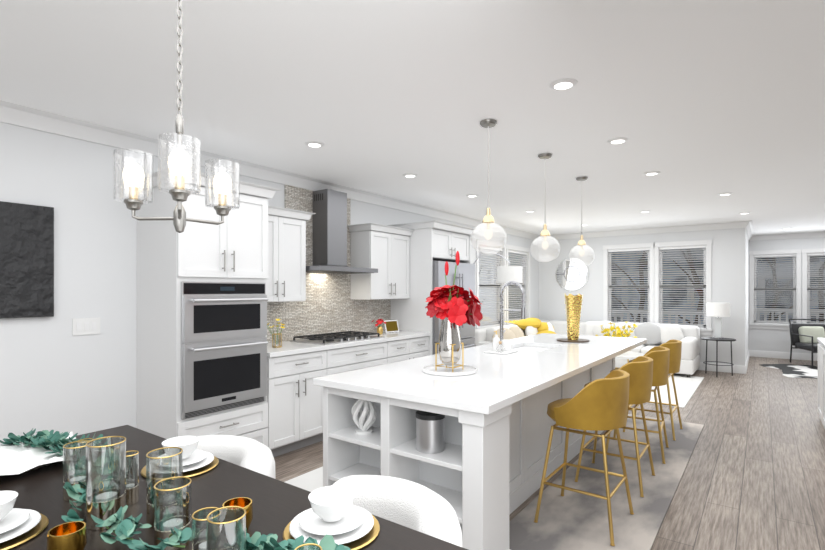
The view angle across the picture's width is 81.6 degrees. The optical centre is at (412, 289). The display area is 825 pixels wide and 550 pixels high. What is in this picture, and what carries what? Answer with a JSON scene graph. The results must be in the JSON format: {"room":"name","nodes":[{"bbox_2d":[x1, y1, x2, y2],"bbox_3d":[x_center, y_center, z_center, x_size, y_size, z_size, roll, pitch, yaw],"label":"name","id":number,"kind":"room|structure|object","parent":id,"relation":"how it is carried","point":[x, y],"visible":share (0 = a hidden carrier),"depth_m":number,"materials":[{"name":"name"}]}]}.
{"room":"kitchen and dining room","nodes":[
{"label":"kitchen and dining room","id":0,"kind":"room"},
{"bbox_2d":[0,122,824,444],"bbox_3d":[3.128,0.130,3.969,8.500,2.620,15.600,0,0,36],"label":"wall","id":1,"kind":"structure","parent":0,"point":[56,376],"depth_m":3.51,"materials":[{"name":"white paint"}]},
{"bbox_2d":[0,201,53,318],"bbox_3d":[-2.749,-0.190,2.842,0.043,0.740,1.020,0,0,36],"label":"canvas art","id":2,"kind":"object","parent":1,"relation":"attached to","point":[26,260],"visible":0.96,"depth_m":3.12,"materials":[{"name":"black fabric"}]},
{"bbox_2d":[72,317,99,335],"bbox_3d":[-2.339,0.260,3.431,0.009,0.120,0.175,0,0,36],"label":"switch plate","id":3,"kind":"object","parent":1,"relation":"attached to","point":[83,326],"visible":1,"depth_m":3.42,"materials":[{"name":"white plastic"}]},
{"bbox_2d":[267,205,315,301],"bbox_3d":[-1.315,-0.320,4.500,0.398,0.860,0.726,0,0,36],"label":"upper cabinet","id":4,"kind":"object","parent":1,"relation":"attached to","point":[286,280],"visible":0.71,"depth_m":4.48,"materials":[{"name":"white wood"}]},
{"bbox_2d":[267,185,390,342],"bbox_3d":[-0.988,-0.275,5.271,0.016,1.587,2.356,0,0,36],"label":"backsplash","id":5,"kind":"structure","parent":1,"relation":"attached to","point":[328,305],"depth_m":5.22,"materials":[{"name":"tile"}]},
{"bbox_2d":[306,189,377,273],"bbox_3d":[-0.827,-0.623,5.067,0.480,0.874,0.860,0,0,36],"label":"range hood","id":6,"kind":"object","parent":1,"relation":"attached to","point":[330,232],"visible":1,"depth_m":5.08,"materials":[{"name":"silver metal"}]},
{"bbox_2d":[347,223,413,299],"bbox_3d":[-0.379,-0.320,5.779,0.398,0.860,0.814,0,0,36],"label":"upper cabinet","id":7,"kind":"object","parent":1,"relation":"attached to","point":[384,250],"visible":1,"depth_m":5.60,"materials":[{"name":"white wood"}]},
{"bbox_2d":[0,100,824,240],"bbox_3d":[3.128,-1.125,3.969,8.200,0.110,15.300,0,0,36],"label":"crown molding","id":8,"kind":"structure","parent":1,"relation":"attached to","point":[11,113],"depth_m":4.70,"materials":[{"name":"white paint"}]},
{"bbox_2d":[475,239,530,328],"bbox_3d":[1.727,-0.057,9.065,0.180,1.613,2.346,0,0,36],"label":"window","id":9,"kind":"structure","parent":1,"relation":"in","point":[512,250],"depth_m":8.97,"materials":[{"name":"white"}]},
{"bbox_2d":[556,258,588,289],"bbox_3d":[3.312,-0.330,9.944,0.680,0.680,0.030,0,0,36],"label":"round mirror","id":10,"kind":"object","parent":1,"relation":"attached to","point":[570,275],"visible":0.88,"depth_m":9.95,"materials":[{"name":"white mirror"}]},
{"bbox_2d":[603,240,712,334],"bbox_3d":[4.598,-0.046,9.076,1.876,1.693,0.180,0,0,36],"label":"window","id":11,"kind":"structure","parent":1,"relation":"in","point":[655,286],"depth_m":9.02,"materials":[{"name":"white wood"}]},
{"bbox_2d":[697,350,817,373],"bbox_3d":[3.128,1.370,3.969,8.200,0.140,15.300,0,0,36],"label":"baseboard","id":12,"kind":"structure","parent":1,"relation":"attached to","point":[741,369],"depth_m":9.78,"materials":[{"name":"white wood"}]},
{"bbox_2d":[749,248,824,329],"bbox_3d":[8.412,-0.006,9.631,2.696,1.673,0.180,0,0,36],"label":"window","id":13,"kind":"structure","parent":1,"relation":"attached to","point":[795,254],"depth_m":9.99,"materials":[{"name":"white wood"}]},
{"bbox_2d":[0,0,824,234],"bbox_3d":[3.128,-1.230,3.969,8.500,0.100,15.600,0,0,36],"label":"ceiling","id":14,"kind":"structure","parent":0,"point":[700,104],"depth_m":2.87,"materials":[{"name":"white paint"}]},
{"bbox_2d":[113,0,239,232],"bbox_3d":[-0.772,-0.687,1.666,0.406,0.984,0.373,0,0,36],"label":"chandelier","id":15,"kind":"object","parent":14,"relation":"hanging from","point":[179,162],"visible":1,"depth_m":1.63,"materials":[{"name":"silver metal"}]},
{"bbox_2d":[305,141,324,146],"bbox_3d":[-0.785,-1.174,3.830,0.157,0.011,0.161,0,0,36],"label":"recessed light","id":16,"kind":"object","parent":14,"relation":"in","point":[309,143],"depth_m":3.84,"materials":[{"name":"white"}]},
{"bbox_2d":[403,173,417,176],"bbox_3d":[-0.025,-1.174,4.871,0.149,0.011,0.156,0,0,36],"label":"recessed light","id":17,"kind":"object","parent":14,"relation":"in","point":[408,174],"depth_m":4.88,"materials":[{"name":"white"}]},
{"bbox_2d":[466,194,478,196],"bbox_3d":[0.735,-1.174,5.909,0.151,0.011,0.161,0,0,36],"label":"recessed light","id":18,"kind":"object","parent":14,"relation":"in","point":[469,195],"depth_m":5.92,"materials":[{"name":"white"}]},
{"bbox_2d":[470,119,506,254],"bbox_3d":[0.533,-0.712,3.353,0.255,0.934,0.255,0,0,36],"label":"pendant light","id":19,"kind":"object","parent":14,"relation":"hanging from","point":[488,220],"visible":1,"depth_m":3.33,"materials":[{"name":"clear glass"}]},
{"bbox_2d":[530,153,559,261],"bbox_3d":[1.157,-0.712,4.172,0.255,0.934,0.255,0,0,36],"label":"pendant light","id":20,"kind":"object","parent":14,"relation":"hanging from","point":[544,233],"visible":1,"depth_m":4.15,"materials":[{"name":"clear glass"}]},
{"bbox_2d":[549,78,577,89],"bbox_3d":[0.857,-1.174,2.714,0.151,0.011,0.161,0,0,36],"label":"recessed light","id":21,"kind":"object","parent":14,"relation":"in","point":[563,84],"depth_m":2.72,"materials":[{"name":"white"}]},
{"bbox_2d":[569,176,594,266],"bbox_3d":[1.777,-0.712,5.019,0.255,0.934,0.255,0,0,36],"label":"pendant light","id":22,"kind":"object","parent":14,"relation":"hanging from","point":[581,243],"visible":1,"depth_m":5.00,"materials":[{"name":"clear glass"}]},
{"bbox_2d":[607,137,628,143],"bbox_3d":[1.608,-1.174,3.740,0.157,0.011,0.164,0,0,36],"label":"recessed light","id":23,"kind":"object","parent":14,"relation":"in","point":[618,140],"depth_m":3.74,"materials":[{"name":"white"}]},
{"bbox_2d":[643,171,660,174],"bbox_3d":[2.393,-1.174,4.783,0.153,0.011,0.159,0,0,36],"label":"recessed light","id":24,"kind":"object","parent":14,"relation":"in","point":[652,172],"depth_m":4.80,"materials":[{"name":"white"}]},
{"bbox_2d":[717,193,732,195],"bbox_3d":[3.813,-1.174,5.832,0.151,0.011,0.175,0,0,36],"label":"recessed light","id":25,"kind":"object","parent":14,"relation":"in","point":[721,194],"depth_m":5.85,"materials":[{"name":"white plastic"}]},
{"bbox_2d":[274,356,824,549],"bbox_3d":[3.128,1.490,3.969,8.500,0.100,15.600,0,0,36],"label":"floor","id":26,"kind":"structure","parent":0,"point":[753,477],"depth_m":3.90,"materials":[{"name":"brown wood"}]},
{"bbox_2d":[137,169,280,446],"bbox_3d":[-1.629,0.302,3.807,0.710,2.275,0.910,0,0,36],"label":"tall cabinet","id":27,"kind":"object","parent":26,"relation":"on","point":[202,300],"visible":0.79,"depth_m":3.57,"materials":[{"name":"white painted wood"},{"name":"brushed nickel"}]},
{"bbox_2d":[0,425,467,549],"bbox_3d":[-0.804,1.060,1.407,2.220,0.760,0.880,0,0,36],"label":"dining table","id":28,"kind":"object","parent":26,"relation":"on","point":[278,506],"visible":0.35,"depth_m":1.55,"materials":[{"name":"brown wood"}]},
{"bbox_2d":[0,491,48,549],"bbox_3d":[-1.169,0.629,1.314,0.270,0.100,0.270,0,0,36],"label":"place setting","id":29,"kind":"object","parent":28,"relation":"on","point":[18,526],"visible":1,"depth_m":1.33,"materials":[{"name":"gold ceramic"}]},
{"bbox_2d":[63,440,91,500],"bbox_3d":[-1.103,0.593,1.575,0.081,0.172,0.081,0,0,36],"label":"hurricane","id":30,"kind":"object","parent":28,"relation":"on","point":[73,479],"visible":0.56,"depth_m":1.55,"materials":[{"name":"clear glass"}]},
{"bbox_2d":[77,438,93,462],"bbox_3d":[-1.258,0.628,1.837,0.053,0.102,0.053,0,0,36],"label":"hurricane","id":31,"kind":"object","parent":28,"relation":"on","point":[82,445],"visible":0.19,"depth_m":1.82,"materials":[{"name":"clear glass"}]},
{"bbox_2d":[86,436,125,529],"bbox_3d":[-0.896,0.560,1.400,0.101,0.237,0.101,0,0,36],"label":"hurricane","id":32,"kind":"object","parent":28,"relation":"on","point":[103,504],"visible":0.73,"depth_m":1.37,"materials":[{"name":"clear glass"}]},
{"bbox_2d":[120,450,138,505],"bbox_3d":[-0.906,0.601,1.530,0.053,0.157,0.053,0,0,36],"label":"hurricane","id":33,"kind":"object","parent":28,"relation":"on","point":[132,492],"visible":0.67,"depth_m":1.52,"materials":[{"name":"clear glass"}]},
{"bbox_2d":[47,497,252,549],"bbox_3d":[-0.685,0.641,1.282,0.489,0.075,0.083,0,0,-21],"label":"votive","id":34,"kind":"object","parent":28,"relation":"on","point":[72,535],"visible":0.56,"depth_m":1.23,"materials":[{"name":"gold metal"}]},
{"bbox_2d":[146,447,182,528],"bbox_3d":[-0.730,0.578,1.408,0.097,0.202,0.097,0,0,36],"label":"hurricane","id":35,"kind":"object","parent":28,"relation":"on","point":[150,503],"visible":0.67,"depth_m":1.38,"materials":[{"name":"clear glass"}]},
{"bbox_2d":[154,476,191,549],"bbox_3d":[-0.642,0.598,1.282,0.091,0.162,0.091,0,0,36],"label":"hurricane","id":36,"kind":"object","parent":28,"relation":"on","point":[163,527],"visible":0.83,"depth_m":1.26,"materials":[{"name":"clear glass"}]},
{"bbox_2d":[0,428,350,549],"bbox_3d":[-0.862,0.632,1.397,2.161,0.093,0.456,0,0,36],"label":"garland","id":37,"kind":"object","parent":28,"relation":"on","point":[26,452],"visible":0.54,"depth_m":1.45,"materials":[{"name":"green plant"}]},
{"bbox_2d":[141,436,218,479],"bbox_3d":[-0.888,0.629,1.834,0.270,0.100,0.270,0,0,36],"label":"place setting","id":38,"kind":"object","parent":28,"relation":"on","point":[196,462],"visible":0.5,"depth_m":1.81,"materials":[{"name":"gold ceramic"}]},
{"bbox_2d":[192,507,221,549],"bbox_3d":[-0.514,0.618,1.194,0.069,0.122,0.069,0,0,36],"label":"hurricane","id":39,"kind":"object","parent":28,"relation":"on","point":[201,545],"visible":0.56,"depth_m":1.18,"materials":[{"name":"clear glass"}]},
{"bbox_2d":[206,506,245,549],"bbox_3d":[-0.404,0.583,1.039,0.081,0.192,0.081,0,0,36],"label":"hurricane","id":40,"kind":"object","parent":28,"relation":"on","point":[216,525],"visible":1,"depth_m":1.03,"materials":[{"name":"clear glass"}]},
{"bbox_2d":[295,543,321,549],"bbox_3d":[-0.220,0.613,1.004,0.061,0.132,0.061,0,0,36],"label":"hurricane","id":41,"kind":"object","parent":28,"relation":"on","point":[310,544],"visible":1,"depth_m":1.03,"materials":[{"name":"clear glass"}]},
{"bbox_2d":[283,486,379,549],"bbox_3d":[-0.227,0.629,1.349,0.270,0.100,0.270,0,0,36],"label":"place setting","id":42,"kind":"object","parent":28,"relation":"on","point":[336,514],"visible":0.96,"depth_m":1.32,"materials":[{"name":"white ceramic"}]},
{"bbox_2d":[196,435,275,478],"bbox_3d":[-0.888,1.061,2.004,0.659,0.762,0.594,0,0,36],"label":"dining chair","id":43,"kind":"object","parent":26,"relation":"on","point":[251,454],"visible":0.27,"depth_m":2.12,"materials":[{"name":"white plastic"}]},
{"bbox_2d":[267,351,330,456],"bbox_3d":[-1.246,1.000,4.408,0.618,0.880,0.658,0,0,36],"label":"base cabinet","id":44,"kind":"object","parent":26,"relation":"on","point":[295,404],"depth_m":4.20,"materials":[{"name":"white wood"}]},
{"bbox_2d":[267,331,429,358],"bbox_3d":[-0.738,0.540,5.088,0.635,0.040,2.356,0,0,36],"label":"countertop","id":45,"kind":"structure","parent":44,"relation":"on","point":[288,348],"depth_m":4.64,"materials":[{"name":"white stone"}]},
{"bbox_2d":[267,319,285,347],"bbox_3d":[-1.235,0.387,4.332,0.178,0.264,0.178,0,0,36],"label":"decor","id":46,"kind":"object","parent":45,"relation":"on","point":[274,342],"visible":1,"depth_m":4.33,"materials":[{"name":"clear glass"}]},
{"bbox_2d":[290,331,383,344],"bbox_3d":[-0.771,0.495,5.025,0.510,0.048,0.880,0,0,36],"label":"cooktop","id":47,"kind":"object","parent":45,"relation":"in","point":[335,338],"visible":1,"depth_m":4.89,"materials":[{"name":"silver metal"}]},
{"bbox_2d":[372,319,386,333],"bbox_3d":[-0.382,0.426,5.620,0.184,0.185,0.190,0,0,36],"label":"decor","id":48,"kind":"object","parent":45,"relation":"on","point":[379,328],"visible":1,"depth_m":5.58,"materials":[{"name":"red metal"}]},
{"bbox_2d":[384,320,398,332],"bbox_3d":[-0.269,0.445,5.878,0.082,0.148,0.220,0,0,44],"label":"picture frame","id":49,"kind":"object","parent":45,"relation":"on","point":[391,326],"visible":0.98,"depth_m":5.86,"materials":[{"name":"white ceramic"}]},
{"bbox_2d":[285,466,322,491],"bbox_3d":[0.039,1.436,4.371,0.660,0.007,2.700,0,0,36],"label":"rug","id":50,"kind":"object","parent":26,"relation":"on","point":[311,481],"depth_m":3.59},
{"bbox_2d":[331,343,390,374],"bbox_3d":[-0.786,1.000,5.037,0.618,0.880,1.016,0,0,36],"label":"base cabinet","id":51,"kind":"object","parent":26,"relation":"on","point":[344,359],"depth_m":4.85,"materials":[{"name":"white wood"}]},
{"bbox_2d":[331,475,461,546],"bbox_3d":[-0.154,1.061,1.516,0.659,0.762,0.594,0,0,36],"label":"dining chair","id":52,"kind":"object","parent":26,"relation":"on","point":[415,506],"visible":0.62,"depth_m":1.62,"materials":[{"name":"white fabric"}]},
{"bbox_2d":[391,335,429,362],"bbox_3d":[-0.285,1.000,5.722,0.618,0.880,0.798,0,0,36],"label":"base cabinet","id":53,"kind":"object","parent":26,"relation":"on","point":[402,349],"depth_m":5.54,"materials":[{"name":"white wood"}]},
{"bbox_2d":[387,220,476,354],"bbox_3d":[0.296,0.302,6.402,0.752,2.275,1.128,0,0,36],"label":"cabinet","id":54,"kind":"object","parent":26,"relation":"on","point":[432,241],"visible":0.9,"depth_m":5.99,"materials":[{"name":"white wood"}]},
{"bbox_2d":[433,261,474,354],"bbox_3d":[0.326,0.534,6.380,0.770,1.788,0.918,0,0,36],"label":"refrigerator","id":55,"kind":"object","parent":26,"relation":"on","point":[465,276],"visible":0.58,"depth_m":6.18,"materials":[{"name":"grey metal"}]},
{"bbox_2d":[318,345,639,549],"bbox_3d":[0.950,1.000,3.963,1.092,0.880,3.602,0,0,36],"label":"kitchen island","id":56,"kind":"object","parent":26,"relation":"on","point":[481,473],"depth_m":2.66,"materials":[{"name":"white wood"}]},
{"bbox_2d":[351,399,376,434],"bbox_3d":[-0.286,0.731,2.825,0.165,0.222,0.125,0,0,36],"label":"sculpture","id":57,"kind":"object","parent":56,"relation":"in","point":[363,424],"visible":0.81,"depth_m":2.79,"materials":[{"name":"white ceramic"}]},
{"bbox_2d":[416,410,444,453],"bbox_3d":[0.094,0.731,2.533,0.156,0.224,0.156,0,0,36],"label":"steel canister","id":58,"kind":"object","parent":56,"relation":"in","point":[429,432],"visible":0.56,"depth_m":2.47,"materials":[{"name":"silver metal"}]},
{"bbox_2d":[313,333,646,416],"bbox_3d":[0.958,0.575,3.958,1.150,0.110,3.660,0,0,36],"label":"island countertop","id":59,"kind":"structure","parent":56,"relation":"on","point":[500,381],"depth_m":2.91,"materials":[{"name":"white stone"}]},
{"bbox_2d":[422,364,476,375],"bbox_3d":[0.236,0.508,3.049,0.350,0.022,0.350,0,0,36],"label":"round tray","id":60,"kind":"object","parent":59,"relation":"on","point":[445,371],"visible":0.94,"depth_m":3.03,"materials":[{"name":"white ceramic"}]},
{"bbox_2d":[425,251,482,371],"bbox_3d":[0.247,0.131,3.035,0.377,0.758,0.356,0,0,36],"label":"flower arrangement","id":61,"kind":"object","parent":60,"relation":"on","point":[453,307],"visible":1,"depth_m":2.99,"materials":[{"name":"red plant"}]},
{"bbox_2d":[484,330,518,354],"bbox_3d":[0.741,0.428,3.993,0.200,0.181,0.260,0,0,36],"label":"tray","id":62,"kind":"object","parent":59,"relation":"on","point":[506,346],"visible":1,"depth_m":3.97,"materials":[{"name":"white ceramic"}]},
{"bbox_2d":[500,281,524,341],"bbox_3d":[0.957,0.215,4.548,0.268,0.608,0.106,0,0,36],"label":"faucet","id":63,"kind":"object","parent":59,"relation":"on","point":[522,310],"visible":0.98,"depth_m":4.55,"materials":[{"name":"silver metal"}]},
{"bbox_2d":[557,294,589,342],"bbox_3d":[1.635,0.276,4.875,0.320,0.487,0.320,0,0,36],"label":"vase","id":64,"kind":"object","parent":59,"relation":"on","point":[573,304],"visible":1,"depth_m":4.82,"materials":[{"name":"gold metal"}]},
{"bbox_2d":[473,252,521,282],"bbox_3d":[1.089,0.435,7.128,1.137,2.011,0.380,0,0,-10],"label":"arc floor lamp","id":65,"kind":"object","parent":26,"relation":"on","point":[505,274],"visible":0.5,"depth_m":7.04,"materials":[{"name":"white fabric"}]},
{"bbox_2d":[509,414,703,549],"bbox_3d":[1.543,1.436,3.598,0.760,0.007,4.230,0,0,36],"label":"runner rug","id":66,"kind":"object","parent":26,"relation":"on","point":[570,520],"visible":0.67,"depth_m":3.24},
{"bbox_2d":[534,370,633,545],"bbox_3d":[1.087,0.971,2.996,0.496,0.920,0.551,0,0,36],"label":"bar stool","id":67,"kind":"object","parent":66,"relation":"on","point":[601,404],"visible":1,"depth_m":2.78,"materials":[{"name":"mustard leather"},{"name":"gold metal"}]},
{"bbox_2d":[574,356,654,496],"bbox_3d":[1.548,0.971,3.626,0.497,0.920,0.551,0,0,36],"label":"bar stool","id":68,"kind":"object","parent":66,"relation":"on","point":[639,369],"visible":0.48,"depth_m":3.41,"materials":[{"name":"yellow fabric"}]},
{"bbox_2d":[606,346,669,463],"bbox_3d":[2.002,0.971,4.260,0.516,0.920,0.550,0,0,36],"label":"bar stool","id":69,"kind":"object","parent":66,"relation":"on","point":[659,355],"visible":0.35,"depth_m":4.03,"materials":[{"name":"yellow fabric"}]},
{"bbox_2d":[622,339,682,439],"bbox_3d":[2.458,0.971,4.868,0.496,0.920,0.551,0,0,36],"label":"bar stool","id":70,"kind":"object","parent":66,"relation":"on","point":[674,346],"visible":0.38,"depth_m":4.65,"materials":[{"name":"yellow fabric"}]},
{"bbox_2d":[647,374,703,407],"bbox_3d":[3.157,1.435,7.479,2.200,0.008,2.500,0,0,36],"label":"living room rug","id":71,"kind":"object","parent":26,"relation":"on","point":[686,387],"visible":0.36,"depth_m":6.88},
{"bbox_2d":[475,318,699,376],"bbox_3d":[2.999,0.974,8.128,2.960,0.908,3.220,0,0,36],"label":"sectional sofa","id":72,"kind":"object","parent":71,"relation":"on","point":[654,334],"visible":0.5,"depth_m":8.39,"materials":[{"name":"white fabric"}]},
{"bbox_2d":[615,351,644,367],"bbox_3d":[3.245,1.220,7.601,0.840,0.420,0.840,0,0,36],"label":"coffee table","id":73,"kind":"object","parent":71,"relation":"on","point":[627,355],"visible":0.15,"depth_m":7.37,"materials":[{"name":"white stone"}]},
{"bbox_2d":[596,322,636,337],"bbox_3d":[3.277,0.754,7.649,0.648,0.509,0.793,0,0,36],"label":"flower arrangement","id":74,"kind":"object","parent":73,"relation":"on","point":[619,332],"visible":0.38,"depth_m":7.56,"materials":[{"name":"yellow plant"}]},
{"bbox_2d":[701,337,735,376],"bbox_3d":[5.156,1.130,8.061,0.500,0.620,0.500,0,0,36],"label":"side table","id":75,"kind":"object","parent":26,"relation":"on","point":[717,340],"visible":1,"depth_m":7.95,"materials":[{"name":"black metal"}]},
{"bbox_2d":[707,303,729,338],"bbox_3d":[5.156,0.518,8.061,0.330,0.601,0.330,0,0,36],"label":"table lamp","id":76,"kind":"object","parent":75,"relation":"on","point":[718,310],"visible":1,"depth_m":7.98,"materials":[{"name":"white fabric"}]},
{"bbox_2d":[760,364,817,378],"bbox_3d":[7.038,1.437,8.396,1.545,0.005,1.822,0,0,36],"label":"cowhide rug","id":77,"kind":"object","parent":26,"relation":"on","point":[797,371],"visible":0.85,"depth_m":8.52,"materials":[{"name":"white fur"}]},
{"bbox_2d":[788,319,824,367],"bbox_3d":[7.739,1.000,9.104,0.688,0.868,0.838,0,0,11],"label":"accent chair","id":78,"kind":"object","parent":77,"relation":"on","point":[804,336],"visible":0.94,"depth_m":9.27,"materials":[{"name":"black metal"}]},
{"bbox_2d":[817,338,824,428],"bbox_3d":[4.337,0.990,4.571,0.600,0.900,1.640,0,0,36],"label":"console","id":79,"kind":"object","parent":26,"relation":"on","point":[821,378],"visible":1,"depth_m":5.11,"materials":[{"name":"white"}]},
{"label":"outside","id":80,"kind":"structure","parent":0,"visible":0},
{"bbox_2d":[479,248,824,324],"bbox_3d":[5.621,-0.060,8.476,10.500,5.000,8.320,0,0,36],"label":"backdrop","id":81,"kind":"structure","parent":80,"point":[784,295],"depth_m":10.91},
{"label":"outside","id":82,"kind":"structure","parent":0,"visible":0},
{"bbox_2d":[479,249,824,324],"bbox_3d":[5.148,-0.207,10.290,10.604,4.304,2.258,0,0,-6],"label":"trees","id":83,"kind":"object","parent":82,"point":[820,292],"depth_m":10.42,"materials":[{"name":"grey plant"}]},
{"bbox_2d":[612,309,703,324],"bbox_3d":[4.777,0.870,10.049,3.080,0.900,0.060,0,0,36],"label":"railing","id":84,"kind":"object","parent":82,"point":[681,312],"depth_m":9.71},
{"bbox_2d":[756,309,824,322],"bbox_3d":[9.478,0.870,9.954,5.020,0.900,0.060,0,0,36],"label":"railing","id":85,"kind":"object","parent":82,"point":[782,310],"depth_m":10.73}
]}

